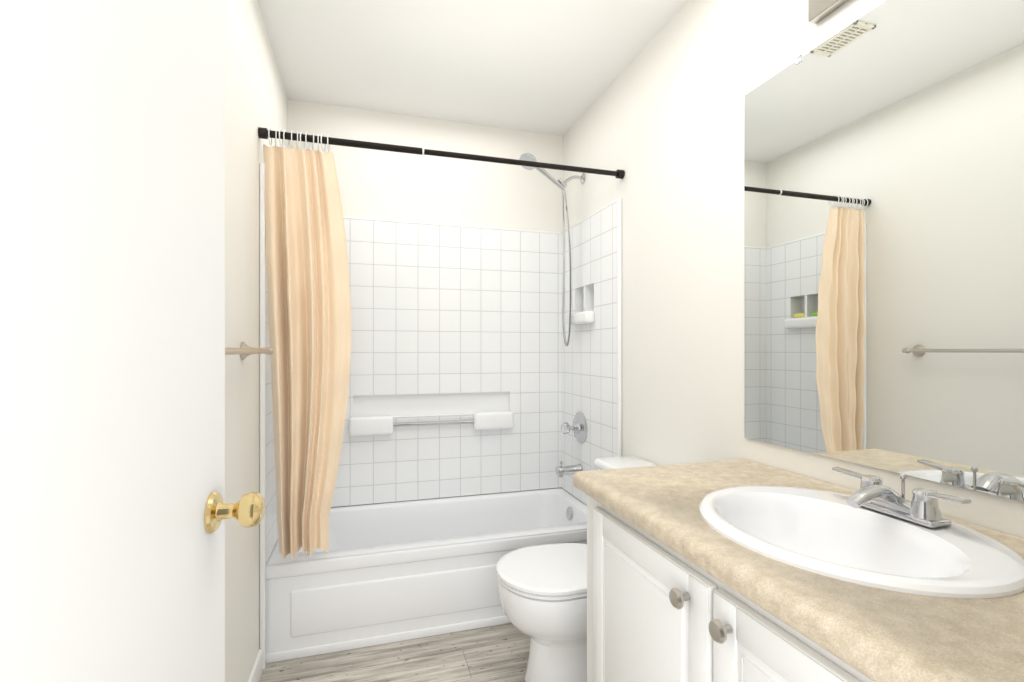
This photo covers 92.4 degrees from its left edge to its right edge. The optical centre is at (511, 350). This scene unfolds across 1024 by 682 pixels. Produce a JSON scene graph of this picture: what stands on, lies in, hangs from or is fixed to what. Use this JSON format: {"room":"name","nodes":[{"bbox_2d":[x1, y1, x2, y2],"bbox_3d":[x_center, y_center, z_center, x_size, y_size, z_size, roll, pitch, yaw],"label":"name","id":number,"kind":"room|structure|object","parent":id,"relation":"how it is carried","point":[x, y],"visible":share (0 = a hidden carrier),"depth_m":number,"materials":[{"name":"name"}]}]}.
{"room":"bathroom","nodes":[
{"label":"bathroom","id":0,"kind":"room"},
{"bbox_2d":[225,0,287,681],"bbox_3d":[-0.785,-0.044,1.271,0.001,2.536,2.744,0,0,-17],"label":"wall","id":1,"kind":"structure","parent":0,"point":[255,96],"depth_m":1.63,"materials":[{"name":"white paint"}]},
{"bbox_2d":[0,0,264,681],"bbox_3d":[-0.409,0.205,0.470,0.191,2.022,0.809,0,0,-17],"label":"door","id":2,"kind":"structure","parent":1,"relation":"in","point":[116,510],"depth_m":0.53,"materials":[{"name":"white wood"}]},
{"bbox_2d":[225,342,272,359],"bbox_3d":[-0.756,0.002,1.339,0.092,0.060,0.660,0,0,-17],"label":"towel rail","id":3,"kind":"object","parent":1,"relation":"attached to","point":[244,350],"visible":0.48,"depth_m":1.42,"materials":[{"name":"silver metal"}]},
{"bbox_2d":[248,649,261,681],"bbox_3d":[-0.686,1.181,0.963,0.012,0.085,1.896,0,0,-17],"label":"baseboard","id":4,"kind":"structure","parent":1,"relation":"attached to","point":[255,674],"depth_m":1.79,"materials":[{"name":"white wood"}]},
{"bbox_2d":[260,163,277,669],"bbox_3d":[-1.071,0.253,2.218,0.143,1.942,0.725,0,0,-17],"label":"tiled wall","id":5,"kind":"structure","parent":1,"relation":"attached to","point":[268,532],"depth_m":1.88,"materials":[{"name":"white"}]},
{"bbox_2d":[258,127,624,178],"bbox_3d":[-0.221,-0.827,2.089,1.548,0.040,0.040,0,0,-17],"label":"rail","id":6,"kind":"object","parent":1,"relation":"attached to","point":[263,134],"visible":0.98,"depth_m":2.04,"materials":[{"name":"black metal"}]},
{"bbox_2d":[263,128,350,559],"bbox_3d":[-0.801,-0.021,1.928,0.321,1.654,0.100,0,0,-17],"label":"shower curtain","id":7,"kind":"object","parent":6,"relation":"hanging from","point":[309,301],"visible":1,"depth_m":1.93,"materials":[{"name":"beige fabric"}]},
{"bbox_2d":[259,623,530,681],"bbox_3d":[0.140,1.224,0.884,2.750,0.001,4.014,0,0,-17],"label":"floor","id":8,"kind":"structure","parent":0,"point":[497,653],"depth_m":1.93,"materials":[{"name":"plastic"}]},
{"bbox_2d":[266,487,586,662],"bbox_3d":[-0.330,1.032,2.456,1.542,0.385,0.684,0,0,-17],"label":"bathtub","id":9,"kind":"object","parent":8,"relation":"on","point":[382,573],"visible":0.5,"depth_m":2.11,"materials":[{"name":"white ceramic"}]},
{"bbox_2d":[496,456,656,681],"bbox_3d":[0.285,0.846,1.870,0.700,0.757,0.480,0,0,-17],"label":"toilet","id":10,"kind":"object","parent":8,"relation":"on","point":[542,589],"visible":0.46,"depth_m":1.74,"materials":[{"name":"white ceramic"}]},
{"bbox_2d":[573,459,1023,681],"bbox_3d":[0.605,0.737,0.963,0.607,0.973,1.118,0,0,-17],"label":"bathroom vanity","id":11,"kind":"object","parent":8,"relation":"on","point":[739,570],"visible":1,"depth_m":0.90,"materials":[{"name":"white"}]},
{"bbox_2d":[699,485,1023,628],"bbox_3d":[0.626,0.346,0.949,0.470,0.400,0.536,0,0,-17],"label":"sink","id":12,"kind":"object","parent":11,"relation":"in","point":[891,559],"depth_m":0.91,"materials":[{"name":"white ceramic"}]},
{"bbox_2d":[831,466,971,528],"bbox_3d":[0.735,0.291,0.982,0.150,0.080,0.260,0,0,-17],"label":"faucet","id":13,"kind":"object","parent":11,"relation":"on","point":[876,501],"depth_m":0.96,"materials":[{"name":"silver metal"}]},
{"bbox_2d":[288,99,562,506],"bbox_3d":[-0.429,-0.044,2.788,1.590,2.536,0.001,0,0,-17],"label":"wall","id":14,"kind":"structure","parent":0,"point":[380,184],"depth_m":2.79,"materials":[{"name":"white paint"}]},
{"bbox_2d":[331,216,561,506],"bbox_3d":[-0.421,0.058,2.759,1.514,1.552,0.085,0,0,-17],"label":"tiled wall","id":15,"kind":"structure","parent":14,"relation":"attached to","point":[455,383],"depth_m":2.79,"materials":[{"name":"white tile"}]},
{"bbox_2d":[257,0,688,135],"bbox_3d":[-0.039,-1.312,1.483,1.590,0.001,2.764,0,0,-17],"label":"ceiling","id":16,"kind":"structure","parent":0,"point":[555,67],"depth_m":2.17,"materials":[{"name":"white paint"}]},
{"bbox_2d":[563,0,1023,538],"bbox_3d":[0.700,-0.044,1.714,0.001,2.536,2.744,0,0,-17],"label":"wall","id":17,"kind":"structure","parent":0,"point":[660,122],"depth_m":1.82,"materials":[{"name":"white paint"}]},
{"bbox_2d":[519,153,585,345],"bbox_3d":[0.224,-0.525,2.649,0.385,1.011,0.095,0,0,-21],"label":"shower head","id":18,"kind":"object","parent":17,"relation":"attached to","point":[560,183],"visible":0.96,"depth_m":2.69},
{"bbox_2d":[561,198,621,504],"bbox_3d":[0.420,0.253,2.663,0.143,1.942,0.725,0,0,-17],"label":"tiled wall","id":19,"kind":"structure","parent":17,"relation":"attached to","point":[592,371],"depth_m":2.56,"materials":[{"name":"white tile"}]},
{"bbox_2d":[555,461,582,477],"bbox_3d":[0.312,0.650,2.703,0.143,0.087,0.060,0,0,-17],"label":"tub spout","id":20,"kind":"object","parent":19,"relation":"attached to","point":[560,470],"visible":0.9,"depth_m":2.68,"materials":[{"name":"silver metal"}]},
{"bbox_2d":[561,412,586,443],"bbox_3d":[0.328,0.429,2.707,0.110,0.176,0.176,0,0,-17],"label":"tub valve","id":21,"kind":"object","parent":19,"relation":"attached to","point":[578,427],"visible":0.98,"depth_m":2.69,"materials":[{"name":"silver metal"}]},
{"bbox_2d":[808,0,847,23],"bbox_3d":[0.833,-0.978,1.011,0.146,0.203,0.606,0,0,-17],"label":"sconce","id":22,"kind":"object","parent":17,"relation":"attached to","point":[818,10],"visible":0.96,"depth_m":1.28,"materials":[{"name":"silver metal"}]},
{"bbox_2d":[744,0,1023,501],"bbox_3d":[0.895,-0.270,1.042,0.010,1.096,1.085,0,0,-17],"label":"mirror","id":23,"kind":"object","parent":17,"relation":"attached to","point":[884,235],"visible":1,"depth_m":1.11,"materials":[{"name":"clear glass"}]}
]}

